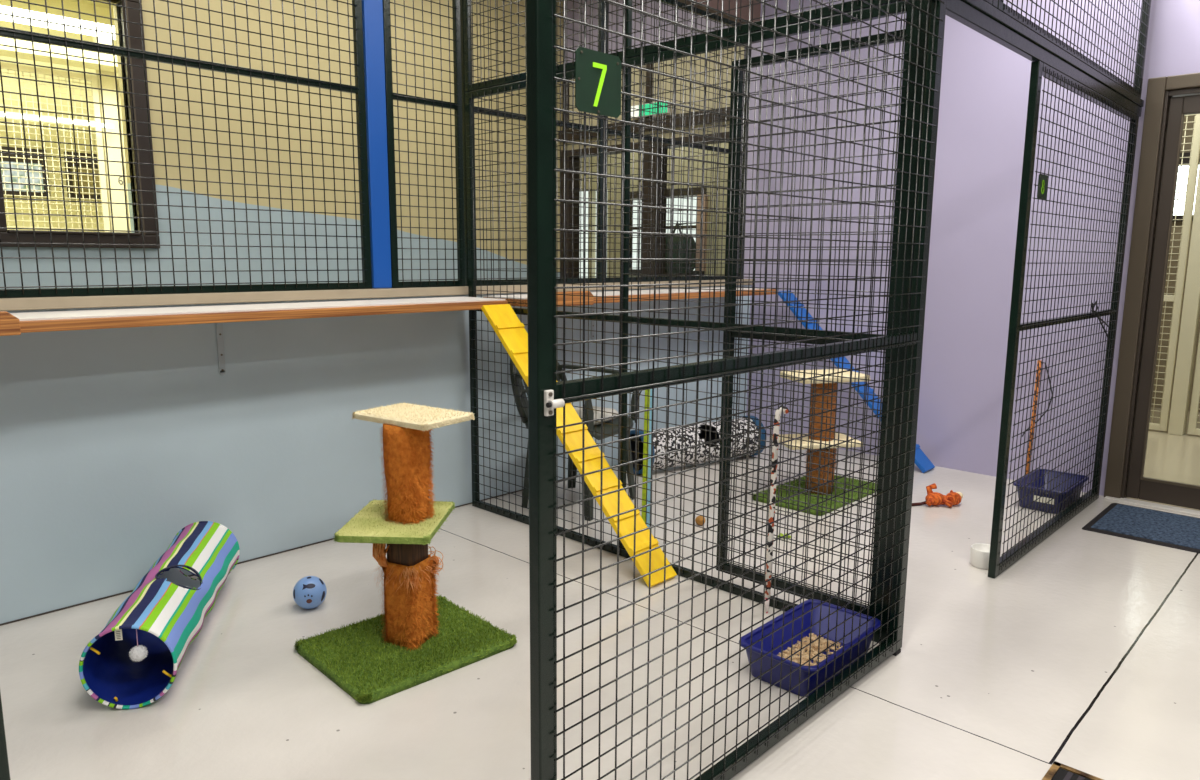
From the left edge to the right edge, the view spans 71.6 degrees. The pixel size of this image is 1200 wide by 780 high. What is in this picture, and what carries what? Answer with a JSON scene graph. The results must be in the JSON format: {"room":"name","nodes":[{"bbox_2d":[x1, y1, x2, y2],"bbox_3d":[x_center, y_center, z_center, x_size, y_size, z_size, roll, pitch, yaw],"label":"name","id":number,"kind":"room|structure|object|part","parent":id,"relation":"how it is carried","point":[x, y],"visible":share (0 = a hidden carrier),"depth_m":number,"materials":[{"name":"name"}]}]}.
{"room":"cat shelter","nodes":[
{"label":"cat shelter","id":0,"kind":"room"},
{"bbox_2d":[0,0,118,231],"bbox_3d":[-4.877,-1.655,7.246,0.100,3.400,5.000,9,13,43],"label":"wall","id":1,"kind":"structure","parent":0,"point":[68,5],"depth_m":7.21,"materials":[{"name":"beige paint"}]},
{"bbox_2d":[0,146,100,199],"bbox_3d":[-4.749,-1.877,7.242,0.040,0.400,1.020,9,13,43],"label":"window","id":2,"kind":"structure","parent":1,"relation":"in","point":[20,160],"depth_m":7.16,"materials":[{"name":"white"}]},
{"bbox_3d":[-4.949,-1.808,7.055,0.010,0.240,0.380,9,12,43],"label":"pane","id":3,"kind":"part","parent":2,"relation":"part of","materials":[{"name":"white"}]},
{"bbox_3d":[-4.549,-1.871,7.470,0.010,0.240,0.340,9,12,43],"label":"pane","id":4,"kind":"part","parent":2,"relation":"part of","materials":[{"name":"yellow"}]},
{"bbox_2d":[69,0,112,8],"bbox_3d":[-3.678,-3.176,5.855,3.380,0.060,5.200,9,13,43],"label":"ceiling","id":5,"kind":"structure","parent":0,"point":[80,1],"depth_m":7.27,"materials":[{"name":"beige"}]},
{"bbox_2d":[0,0,562,288],"bbox_3d":[-2.769,-1.163,4.589,0.120,3.300,7.000,9,13,43],"label":"wall","id":6,"kind":"structure","parent":0,"point":[10,265],"depth_m":5.28,"materials":[{"name":"beige paint"}]},
{"bbox_2d":[0,0,159,248],"bbox_3d":[-2.829,-1.465,4.405,0.115,1.405,0.810,9,13,43],"label":"window","id":7,"kind":"structure","parent":6,"relation":"in","point":[25,236],"depth_m":4.59,"materials":[{"name":"black wood"}]},
{"bbox_2d":[0,285,750,623],"bbox_3d":[-1.574,0.188,3.295,0.120,1.060,7.500,9,13,43],"label":"wall","id":8,"kind":"structure","parent":0,"point":[114,442],"depth_m":3.33,"materials":[{"name":"paint"}]},
{"bbox_2d":[0,296,507,375],"bbox_3d":[-1.606,-0.143,2.845,0.370,0.301,3.085,9,13,43],"label":"wall shelf","id":9,"kind":"object","parent":8,"relation":"attached to","point":[27,322],"visible":0.98,"depth_m":2.97,"materials":[{"name":"orange wood"}]},
{"bbox_2d":[0,465,614,625],"bbox_3d":[-1.533,0.716,3.336,0.006,0.005,7.500,9,13,43],"label":"baseboard","id":10,"kind":"structure","parent":8,"relation":"attached to","point":[614,465],"depth_m":3.10,"materials":[{"name":"black rubber"}]},
{"bbox_2d":[0,279,752,310],"bbox_3d":[-1.572,-0.355,3.209,0.155,0.040,7.500,9,13,43],"label":"shelf","id":11,"kind":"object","parent":8,"relation":"on","point":[35,303],"depth_m":3.32,"materials":[{"name":"wood"}]},
{"bbox_2d":[0,0,371,297],"bbox_3d":[-1.910,-1.127,2.648,0.036,1.657,2.600,9,13,43],"label":"mesh panel","id":12,"kind":"object","parent":11,"relation":"on","point":[358,89],"visible":1,"depth_m":3.12,"materials":[{"name":"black metal"}]},
{"bbox_3d":[-1.915,-1.141,2.647,0.024,0.028,2.537,9,12,43],"label":"rail","id":13,"kind":"part","parent":12,"relation":"part of","materials":[{"name":"black metal"}]},
{"bbox_3d":[-1.921,-0.323,2.778,0.026,0.029,2.537,9,12,43],"label":"rail","id":14,"kind":"part","parent":12,"relation":"part of","materials":[{"name":"black metal"}]},
{"bbox_2d":[352,0,391,288],"bbox_3d":[-1.002,-1.548,3.597,0.100,2.199,0.092,9,13,43],"label":"support post","id":15,"kind":"object","parent":11,"relation":"on","point":[372,10],"visible":0.7,"depth_m":3.63,"materials":[{"name":"blue paint"}]},
{"bbox_2d":[383,0,464,287],"bbox_3d":[-0.799,-1.303,3.799,0.036,1.657,0.411,9,13,43],"label":"mesh panel","id":16,"kind":"object","parent":11,"relation":"on","point":[456,106],"visible":1,"depth_m":3.82,"materials":[{"name":"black metal"}]},
{"bbox_3d":[-0.801,-1.319,3.802,0.024,0.028,0.348,9,12,43],"label":"rail","id":17,"kind":"part","parent":16,"relation":"part of","materials":[{"name":"black metal"}]},
{"bbox_3d":[-0.807,-0.501,3.933,0.026,0.029,0.348,9,12,43],"label":"rail","id":18,"kind":"part","parent":16,"relation":"part of","materials":[{"name":"black metal"}]},
{"bbox_2d":[460,0,603,285],"bbox_3d":[-0.316,-1.380,4.300,0.036,1.657,0.960,9,13,43],"label":"mesh panel","id":19,"kind":"object","parent":11,"relation":"on","point":[577,126],"visible":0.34,"depth_m":4.24,"materials":[{"name":"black metal"}]},
{"bbox_3d":[-0.319,-1.395,4.301,0.024,0.028,0.902,9,12,43],"label":"rail","id":20,"kind":"part","parent":19,"relation":"part of","materials":[{"name":"black metal"}]},
{"bbox_3d":[-0.325,-0.577,4.433,0.026,0.029,0.902,9,12,43],"label":"rail","id":21,"kind":"part","parent":19,"relation":"part of","materials":[{"name":"black metal"}]},
{"bbox_2d":[604,0,750,282],"bbox_3d":[0.507,-1.511,5.153,0.036,1.657,1.415,9,13,43],"label":"mesh panel","id":22,"kind":"object","parent":11,"relation":"on","point":[700,12],"visible":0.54,"depth_m":5.09,"materials":[{"name":"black metal"}]},
{"bbox_3d":[0.498,-0.708,5.286,0.026,0.029,1.357,9,12,43],"label":"rail","id":23,"kind":"part","parent":22,"relation":"part of","materials":[{"name":"black metal"}]},
{"bbox_3d":[0.504,-1.526,5.154,0.024,0.028,1.357,9,12,43],"label":"rail","id":24,"kind":"part","parent":22,"relation":"part of","materials":[{"name":"black metal"}]},
{"bbox_3d":[0.509,-2.316,5.027,0.026,0.029,1.357,9,12,43],"label":"rail","id":25,"kind":"part","parent":22,"relation":"part of","materials":[{"name":"black metal"}]},
{"bbox_2d":[482,287,775,339],"bbox_3d":[0.290,-0.445,4.810,0.370,0.301,2.180,9,13,43],"label":"wall shelf","id":26,"kind":"object","parent":8,"relation":"attached to","point":[693,293],"visible":0.55,"depth_m":4.53,"materials":[{"name":"orange wood"}]},
{"bbox_2d":[0,407,1199,779],"bbox_3d":[1.737,0.894,2.586,5.800,0.060,10.900,9,13,43],"label":"floor","id":27,"kind":"structure","parent":0,"point":[1083,654],"depth_m":2.54,"materials":[{"name":"white tile"}]},
{"bbox_2d":[0,692,10,779],"bbox_3d":[-1.007,0.191,0.482,0.037,1.955,1.058,9,13,43],"label":"mesh panel","id":28,"kind":"object","parent":27,"relation":"on","point":[4,764],"visible":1,"depth_m":0.89,"materials":[{"name":"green metal"}]},
{"bbox_2d":[79,521,239,708],"bbox_3d":[-1.403,0.692,2.733,0.246,0.247,0.943,-2,9,-13],"label":"tunnel","id":29,"kind":"object","parent":27,"relation":"on","point":[138,655],"visible":1,"depth_m":2.50,"materials":[{"name":"multicoloured fabric"}]},
{"bbox_2d":[293,576,326,608],"bbox_3d":[-1.036,0.723,2.972,0.115,0.116,0.116,9,13,43],"label":"ball","id":30,"kind":"object","parent":27,"relation":"on","point":[309,592],"visible":1,"depth_m":2.93,"materials":[{"name":"blue"}]},
{"bbox_2d":[302,584,314,589],"bbox_3d":[-1.025,0.692,2.929,0.043,0.017,0.015,-1,9,-10],"label":"print","id":31,"kind":"object","parent":30,"relation":"on","point":[304,586],"depth_m":2.93},
{"bbox_2d":[294,402,516,703],"bbox_3d":[-0.624,0.452,2.623,0.568,0.766,0.493,-8,12,-43],"label":"cat tree","id":32,"kind":"object","parent":27,"relation":"on","point":[420,637],"visible":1,"depth_m":2.58,"materials":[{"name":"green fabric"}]},
{"bbox_3d":[-0.610,0.504,2.637,0.100,0.150,0.100,5,10,25],"label":"bare post","id":33,"kind":"part","parent":32,"relation":"part of","materials":[{"name":"brown wood"}]},
{"bbox_2d":[510,358,638,520],"bbox_3d":[-0.162,0.169,4.243,0.582,0.817,0.538,6,11,31],"label":"garden chair","id":34,"kind":"object","parent":27,"relation":"on","point":[589,414],"visible":0.38,"depth_m":4.16,"materials":[{"name":"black plastic"}]},
{"bbox_3d":[-0.352,0.385,4.158,0.083,0.415,0.072,-2,9,-13],"label":"leg","id":35,"kind":"part","parent":34,"relation":"part of","materials":[{"name":"green plastic"}]},
{"bbox_3d":[-0.338,-0.058,4.317,0.167,0.395,0.462,6,11,31],"label":"frame","id":36,"kind":"part","parent":34,"relation":"part of","materials":[{"name":"green plastic"}]},
{"bbox_3d":[-0.239,0.066,4.005,0.456,0.256,0.084,6,11,33],"label":"armrest","id":37,"kind":"part","parent":34,"relation":"part of","materials":[{"name":"green plastic"}]},
{"bbox_3d":[-0.142,0.333,4.494,0.072,0.415,0.083,-2,9,-13],"label":"leg","id":38,"kind":"part","parent":34,"relation":"part of","materials":[{"name":"green plastic"}]},
{"bbox_3d":[-0.101,0.176,4.206,0.438,0.047,0.458,6,11,31],"label":"seat","id":39,"kind":"part","parent":34,"relation":"part of","materials":[{"name":"grey fabric"}]},
{"bbox_3d":[-0.062,0.416,3.982,0.072,0.415,0.083,-2,9,-13],"label":"leg","id":40,"kind":"part","parent":34,"relation":"part of","materials":[{"name":"green plastic"}]},
{"bbox_2d":[574,406,617,424],"bbox_3d":[-0.058,0.128,4.208,0.250,0.056,0.291,6,11,31],"label":"cushion","id":41,"kind":"object","parent":34,"relation":"on","point":[597,414],"visible":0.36,"depth_m":4.17,"materials":[{"name":"white fabric"}]},
{"bbox_3d":[-0.001,0.006,4.387,0.456,0.256,0.084,6,10,29],"label":"armrest","id":42,"kind":"part","parent":34,"relation":"part of","materials":[{"name":"green plastic"}]},
{"bbox_3d":[0.147,0.363,4.318,0.083,0.415,0.072,-2,9,-13],"label":"leg","id":43,"kind":"part","parent":34,"relation":"part of","materials":[{"name":"green plastic"}]},
{"bbox_2d":[481,304,676,586],"bbox_3d":[-0.113,0.182,3.485,1.014,1.032,0.154,9,13,43],"label":"ramp","id":44,"kind":"object","parent":27,"relation":"on","point":[511,332],"visible":0.66,"depth_m":3.41,"materials":[{"name":"yellow paint"}]},
{"bbox_2d":[634,389,651,529],"bbox_3d":[0.179,0.338,3.468,0.082,0.735,0.015,2,9,12],"label":"wand","id":45,"kind":"object","parent":27,"relation":"on","point":[647,403],"visible":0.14,"depth_m":3.45,"materials":[{"name":"fabric"}]},
{"bbox_2d":[630,415,764,473],"bbox_3d":[0.583,0.326,5.054,0.910,0.258,0.258,-5,11,-32],"label":"tunnel","id":46,"kind":"object","parent":27,"relation":"on","point":[690,432],"visible":0.52,"depth_m":4.94,"materials":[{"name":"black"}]},
{"bbox_2d":[465,0,930,642],"bbox_3d":[0.165,-0.276,3.301,2.207,2.000,0.035,9,13,43],"label":"mesh panel","id":47,"kind":"object","parent":27,"relation":"on","point":[755,37],"visible":0.7,"depth_m":2.98,"materials":[{"name":"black metal"}]},
{"bbox_3d":[0.141,0.692,3.479,2.087,0.032,0.026,9,12,43],"label":"rail","id":48,"kind":"part","parent":47,"relation":"part of","materials":[{"name":"black metal"}]},
{"bbox_3d":[0.148,-0.279,3.323,2.087,0.028,0.024,9,12,43],"label":"rail","id":49,"kind":"part","parent":47,"relation":"part of","materials":[{"name":"black metal"}]},
{"bbox_2d":[463,0,906,91],"bbox_3d":[0.175,-1.638,3.082,2.207,0.754,0.035,9,13,43],"label":"mesh panel","id":50,"kind":"object","parent":47,"relation":"on","point":[781,21],"visible":0.8,"depth_m":3.18,"materials":[{"name":"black metal"}]},
{"bbox_3d":[0.155,-1.252,3.167,2.087,0.030,0.026,9,12,43],"label":"rail","id":51,"kind":"part","parent":47,"relation":"part of","materials":[{"name":"black metal"}]},
{"bbox_2d":[716,29,904,615],"bbox_3d":[0.729,-0.187,2.823,0.741,1.875,0.043,9,13,43],"label":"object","id":52,"kind":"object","parent":47,"relation":"attached to","point":[759,576],"depth_m":2.92,"materials":[{"name":"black metal"}]},
{"bbox_3d":[0.720,-0.172,2.838,0.639,0.028,0.024,9,12,43],"label":"rail","id":53,"kind":"part","parent":52,"relation":"part of","materials":[{"name":"black metal"}]},
{"bbox_3d":[0.714,0.719,2.981,0.639,0.036,0.026,9,12,43],"label":"rail","id":54,"kind":"part","parent":52,"relation":"part of","materials":[{"name":"black metal"}]},
{"bbox_3d":[0.727,-1.100,2.689,0.639,0.030,0.026,9,12,43],"label":"rail","id":55,"kind":"part","parent":52,"relation":"part of","materials":[{"name":"black metal"}]},
{"bbox_2d":[695,516,705,524],"bbox_3d":[0.474,0.616,3.929,0.046,0.045,0.052,9,13,43],"label":"ball","id":56,"kind":"object","parent":27,"relation":"on","point":[699,519],"visible":0.84,"depth_m":3.91,"materials":[{"name":"orange plastic"}]},
{"bbox_2d":[526,0,946,779],"bbox_3d":[0.437,-0.059,1.965,0.052,2.000,1.572,9,13,43],"label":"door","id":57,"kind":"structure","parent":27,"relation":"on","point":[545,394],"depth_m":1.77,"materials":[{"name":"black metal"}]},
{"bbox_2d":[575,46,620,117],"bbox_3d":[-0.001,-0.516,1.400,0.004,0.101,0.110,9,13,43],"label":"number sign","id":58,"kind":"object","parent":57,"relation":"attached to","point":[597,74],"visible":1,"depth_m":1.40,"materials":[{"name":"green paint"}]},
{"bbox_3d":[0.426,-0.074,1.967,0.026,0.036,1.490,9,12,43],"label":"rail","id":59,"kind":"part","parent":57,"relation":"part of","materials":[{"name":"black metal"}]},
{"bbox_3d":[0.418,0.895,2.123,0.028,0.042,1.490,9,12,43],"label":"rail","id":60,"kind":"part","parent":57,"relation":"part of","materials":[{"name":"black metal"}]},
{"bbox_2d":[765,405,788,612],"bbox_3d":[0.617,0.423,2.906,0.061,0.752,0.023,-1,9,-8],"label":"wand","id":61,"kind":"object","parent":27,"relation":"on","point":[779,409],"visible":0.83,"depth_m":2.89,"materials":[{"name":"white plastic"}]},
{"bbox_2d":[739,599,880,696],"bbox_3d":[0.656,0.799,2.583,0.267,0.112,0.455,9,13,43],"label":"tray","id":62,"kind":"object","parent":27,"relation":"on","point":[788,615],"visible":0.75,"depth_m":2.60,"materials":[{"name":"blue plastic"}]},
{"bbox_2d":[778,633,842,665],"bbox_3d":[0.656,0.841,2.593,0.191,0.012,0.342,9,13,43],"label":"litter","id":63,"kind":"object","parent":62,"relation":"in","point":[814,646],"visible":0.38,"depth_m":2.65,"materials":[{"name":"brown wood"}]},
{"bbox_2d":[753,369,876,515],"bbox_3d":[1.175,0.230,4.397,0.462,0.668,0.721,9,13,43],"label":"cat tree","id":64,"kind":"object","parent":27,"relation":"on","point":[819,384],"visible":0.52,"depth_m":4.30,"materials":[{"name":"orange carpet"}]},
{"bbox_3d":[1.165,0.417,4.394,0.197,0.242,0.188,9,12,43],"label":"post","id":65,"kind":"part","parent":64,"relation":"part of","materials":[{"name":"brown wicker"}]},
{"bbox_3d":[1.166,0.098,4.342,0.120,0.315,0.120,6,11,33],"label":"post","id":66,"kind":"part","parent":64,"relation":"part of","materials":[{"name":"brown wicker"}]},
{"bbox_2d":[778,290,934,472],"bbox_3d":[1.587,-0.086,5.225,1.054,1.034,0.145,9,13,43],"label":"ramp","id":67,"kind":"object","parent":27,"relation":"on","point":[923,463],"visible":0.34,"depth_m":5.18,"materials":[{"name":"blue paint"}]},
{"bbox_2d":[912,483,962,506],"bbox_3d":[1.726,0.539,4.257,0.277,0.110,0.100,1,9,3],"label":"plush toy","id":68,"kind":"object","parent":27,"relation":"on","point":[932,498],"visible":1,"depth_m":4.24,"materials":[{"name":"orange fabric"}]},
{"bbox_2d":[970,543,989,569],"bbox_3d":[1.586,0.687,3.433,0.108,0.077,0.108,9,13,43],"label":"pet bowl","id":69,"kind":"object","parent":27,"relation":"on","point":[979,555],"visible":0.66,"depth_m":3.41,"materials":[{"name":"white ceramic"}]},
{"bbox_2d":[1022,360,1052,473],"bbox_3d":[2.399,0.187,4.603,0.125,0.698,0.108,-2,9,-14],"label":"wand","id":70,"kind":"object","parent":27,"relation":"on","point":[1040,361],"visible":0.59,"depth_m":4.59,"materials":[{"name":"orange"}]},
{"bbox_3d":[2.392,0.187,4.599,0.021,0.698,0.142,6,11,33],"label":"rod","id":71,"kind":"part","parent":70,"relation":"part of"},
{"bbox_3d":[2.428,0.058,4.601,0.137,0.424,0.043,7,11,36],"label":"cord","id":72,"kind":"part","parent":70,"relation":"part of","materials":[{"name":"orange fabric"}]},
{"bbox_2d":[1014,469,1087,513],"bbox_3d":[2.338,0.526,4.318,0.252,0.125,0.450,9,13,43],"label":"tray","id":73,"kind":"object","parent":27,"relation":"on","point":[1037,470],"visible":0.66,"depth_m":4.24,"materials":[{"name":"blue plastic"}]},
{"bbox_2d":[988,61,1138,578],"bbox_3d":[2.107,-0.304,3.709,0.037,1.955,1.578,9,13,43],"label":"mesh panel","id":74,"kind":"object","parent":27,"relation":"on","point":[998,565],"visible":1,"depth_m":3.49,"materials":[{"name":"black metal"}]},
{"bbox_2d":[1037,174,1047,199],"bbox_3d":[1.667,-0.764,3.132,0.004,0.090,0.110,9,13,43],"label":"number sign","id":75,"kind":"object","parent":74,"relation":"attached to","point":[1042,179],"visible":1,"depth_m":3.13,"materials":[{"name":"green paint"}]},
{"bbox_2d":[946,0,1143,116],"bbox_3d":[0.661,-1.080,2.051,0.038,0.078,5.885,9,13,43],"label":"header beam","id":76,"kind":"structure","parent":74,"relation":"on","point":[980,16],"depth_m":2.91,"materials":[{"name":"black metal"}]},
{"bbox_2d":[984,0,997,7],"bbox_3d":[0.710,-1.503,2.020,0.035,0.763,1.600,9,13,43],"label":"mesh panel","id":77,"kind":"object","parent":76,"relation":"on","point":[994,3],"visible":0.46,"depth_m":2.62,"materials":[{"name":"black metal"}]},
{"bbox_2d":[997,0,1150,97],"bbox_3d":[1.964,-1.702,3.320,0.035,0.763,2.025,9,13,43],"label":"mesh panel","id":78,"kind":"object","parent":76,"relation":"on","point":[1136,89],"visible":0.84,"depth_m":3.49,"materials":[{"name":"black metal"}]},
{"bbox_3d":[2.095,0.636,3.862,0.028,0.050,1.483,9,12,43],"label":"rail","id":79,"kind":"part","parent":74,"relation":"part of","materials":[{"name":"black metal"}]},
{"bbox_3d":[2.102,-0.319,3.709,0.026,0.026,1.483,9,12,43],"label":"rail","id":80,"kind":"part","parent":74,"relation":"part of","materials":[{"name":"black metal"}]},
{"bbox_3d":[2.109,-1.256,3.558,0.028,0.029,1.483,9,12,43],"label":"rail","id":81,"kind":"part","parent":74,"relation":"part of","materials":[{"name":"black metal"}]},
{"bbox_2d":[1091,301,1110,343],"bbox_3d":[2.395,-0.317,3.973,0.010,0.226,0.425,9,13,43],"label":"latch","id":82,"kind":"object","parent":74,"relation":"attached to","point":[1095,303],"visible":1,"depth_m":3.90,"materials":[{"name":"black plastic"}]},
{"bbox_2d":[1042,761,1102,779],"bbox_3d":[1.150,0.974,1.861,0.335,0.004,0.336,9,13,43],"label":"floor drain","id":83,"kind":"object","parent":27,"relation":"on","point":[1057,771],"visible":1,"depth_m":2.04,"materials":[{"name":"gold metal"}]},
{"bbox_2d":[1082,503,1199,553],"bbox_3d":[2.733,0.658,3.863,0.750,0.014,0.585,9,13,43],"label":"door mat","id":84,"kind":"object","parent":27,"relation":"on","point":[1177,531],"visible":1,"depth_m":3.91,"materials":[{"name":"blue carpet"},{"name":"black rubber edging"}]},
{"bbox_2d":[1168,165,1199,435],"bbox_3d":[4.229,-1.162,5.849,0.090,3.000,0.120,9,13,43],"label":"post","id":85,"kind":"object","parent":27,"relation":"on","point":[1190,311],"visible":1,"depth_m":5.93,"materials":[{"name":"beige"}]},
{"bbox_2d":[1187,334,1199,434],"bbox_3d":[4.694,-0.794,5.436,1.185,2.388,0.030,9,13,43],"label":"mesh panel","id":86,"kind":"object","parent":27,"relation":"on","point":[1192,429],"visible":1,"depth_m":5.96,"materials":[{"name":"beige"}]},
{"bbox_2d":[581,143,728,276],"bbox_3d":[0.680,-1.723,8.236,3.780,3.300,0.100,9,13,43],"label":"wall","id":87,"kind":"structure","parent":0,"point":[594,159],"depth_m":7.94,"materials":[{"name":"beige paint"}]},
{"bbox_2d":[579,183,612,277],"bbox_3d":[-0.103,-1.618,8.964,0.680,1.150,0.120,9,13,43],"label":"window","id":88,"kind":"structure","parent":87,"relation":"in","point":[594,186],"depth_m":8.89,"materials":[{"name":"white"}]},
{"bbox_2d":[629,187,707,275],"bbox_3d":[0.643,-1.554,8.255,1.060,0.840,0.120,9,13,43],"label":"window","id":89,"kind":"structure","parent":87,"relation":"in","point":[696,203],"depth_m":8.10,"materials":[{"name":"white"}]},
{"bbox_3d":[0.674,-1.557,8.302,0.920,0.710,0.010,9,12,43],"label":"pane","id":90,"kind":"part","parent":89,"relation":"part of","materials":[{"name":"white"}]},
{"bbox_2d":[665,222,695,272],"bbox_3d":[0.733,-1.364,7.950,0.433,0.482,0.256,9,13,43],"label":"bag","id":91,"kind":"object","parent":89,"relation":"hanging from","point":[692,255],"visible":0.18,"depth_m":7.81,"materials":[{"name":"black fabric"}]},
{"bbox_2d":[678,0,760,23],"bbox_3d":[-1.556,-2.287,2.897,0.120,0.525,7.500,9,13,43],"label":"wall","id":92,"kind":"structure","parent":0,"point":[756,8],"depth_m":5.36,"materials":[{"name":"brown"}]},
{"bbox_2d":[565,0,1199,495],"bbox_3d":[2.300,-1.142,4.693,7.320,3.300,0.140,9,13,43],"label":"wall","id":93,"kind":"structure","parent":0,"point":[984,90],"depth_m":4.82,"materials":[{"name":"purple paint"}]},
{"bbox_2d":[558,64,729,277],"bbox_3d":[0.332,-1.183,6.495,1.750,2.780,0.150,9,13,43],"label":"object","id":94,"kind":"structure","parent":93,"relation":"in","point":[647,166],"depth_m":6.39,"materials":[{"name":"black"}]},
{"bbox_3d":[0.331,-0.857,6.563,1.730,2.115,0.125,9,12,43],"label":"frame","id":95,"kind":"part","parent":94,"relation":"part of","materials":[{"name":"black"}]},
{"bbox_2d":[631,100,669,118],"bbox_3d":[0.365,-2.091,6.223,0.420,0.090,0.073,9,13,43],"label":"exit sign","id":96,"kind":"object","parent":93,"relation":"attached to","point":[636,113],"visible":0.48,"depth_m":6.17,"materials":[{"name":"green plastic"}]},
{"bbox_2d":[1104,72,1199,515],"bbox_3d":[3.118,-0.427,3.951,1.062,2.135,0.190,9,13,43],"label":"door","id":97,"kind":"structure","parent":93,"relation":"in","point":[1169,99],"depth_m":4.22,"materials":[{"name":"brown wood"}]},
{"bbox_2d":[1149,114,1199,430],"bbox_3d":[3.744,-0.945,6.329,1.188,2.388,0.030,9,13,43],"label":"window blind","id":98,"kind":"object","parent":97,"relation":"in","point":[1177,298],"visible":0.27,"depth_m":5.95,"materials":[{"name":"beige"}]},
{"bbox_2d":[1151,114,1199,411],"bbox_3d":[5.798,-1.329,6.016,5.100,3.300,0.100,9,13,43],"label":"wall","id":99,"kind":"structure","parent":0,"point":[1176,244],"depth_m":6.98,"materials":[{"name":"brown"}]},
{"bbox_2d":[1172,152,1199,221],"bbox_3d":[4.733,-1.679,6.918,0.950,0.550,0.080,9,13,43],"label":"window","id":100,"kind":"structure","parent":99,"relation":"in","point":[1180,208],"depth_m":6.87,"materials":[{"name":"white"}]},
{"bbox_3d":[4.757,-1.659,6.947,0.850,0.400,0.010,9,12,43],"label":"pane","id":101,"kind":"part","parent":100,"relation":"part of","materials":[{"name":"white"}]},
{"bbox_3d":[-3.703,0.240,6.404,3.380,0.060,5.200,9,13,43],"label":"floor","id":102,"kind":"structure","parent":0,"visible":0},
{"bbox_2d":[0,62,109,231],"bbox_3d":[-4.798,-1.117,6.193,0.030,2.648,2.085,9,13,43],"label":"mesh panel","id":103,"kind":"object","parent":102,"relation":"on","point":[8,66],"visible":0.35,"depth_m":6.59,"materials":[{"name":"beige"}]},
{"bbox_2d":[93,36,128,231],"bbox_3d":[-4.029,-1.402,6.966,0.086,3.000,0.128,9,13,43],"label":"post","id":104,"kind":"object","parent":102,"relation":"on","point":[109,97],"visible":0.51,"depth_m":6.84,"materials":[{"name":"beige"}]},
{"bbox_2d":[0,113,113,129],"bbox_3d":[-4.596,-2.038,6.098,0.046,0.040,1.870,9,13,43],"label":"ceiling light","id":105,"kind":"object","parent":104,"relation":"attached to","point":[110,126],"visible":1,"depth_m":6.47,"materials":[{"name":"white plastic"}]},
{"bbox_2d":[0,37,117,72],"bbox_3d":[-4.038,-2.613,6.499,0.250,0.140,4.300,9,13,43],"label":"canopy","id":106,"kind":"object","parent":104,"relation":"attached to","point":[6,51],"visible":0.22,"depth_m":6.31,"materials":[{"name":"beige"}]},
{"bbox_2d":[117,79,130,232],"bbox_3d":[-3.368,-1.345,7.676,0.030,2.648,1.770,9,13,43],"label":"mesh panel","id":107,"kind":"object","parent":102,"relation":"on","point":[119,100],"visible":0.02,"depth_m":6.92,"materials":[{"name":"beige"}]},
{"bbox_3d":[-3.690,-1.468,6.130,3.380,3.400,5.200,9,13,43],"label":"wall","id":108,"kind":"structure","parent":0,"visible":0},
{"bbox_2d":[0,5,115,39],"bbox_3d":[-4.065,-2.527,5.553,0.116,0.096,1.530,9,13,43],"label":"ceiling light","id":109,"kind":"object","parent":108,"relation":"attached to","point":[3,9],"visible":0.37,"depth_m":5.78,"materials":[{"name":"white plastic"}]}
]}

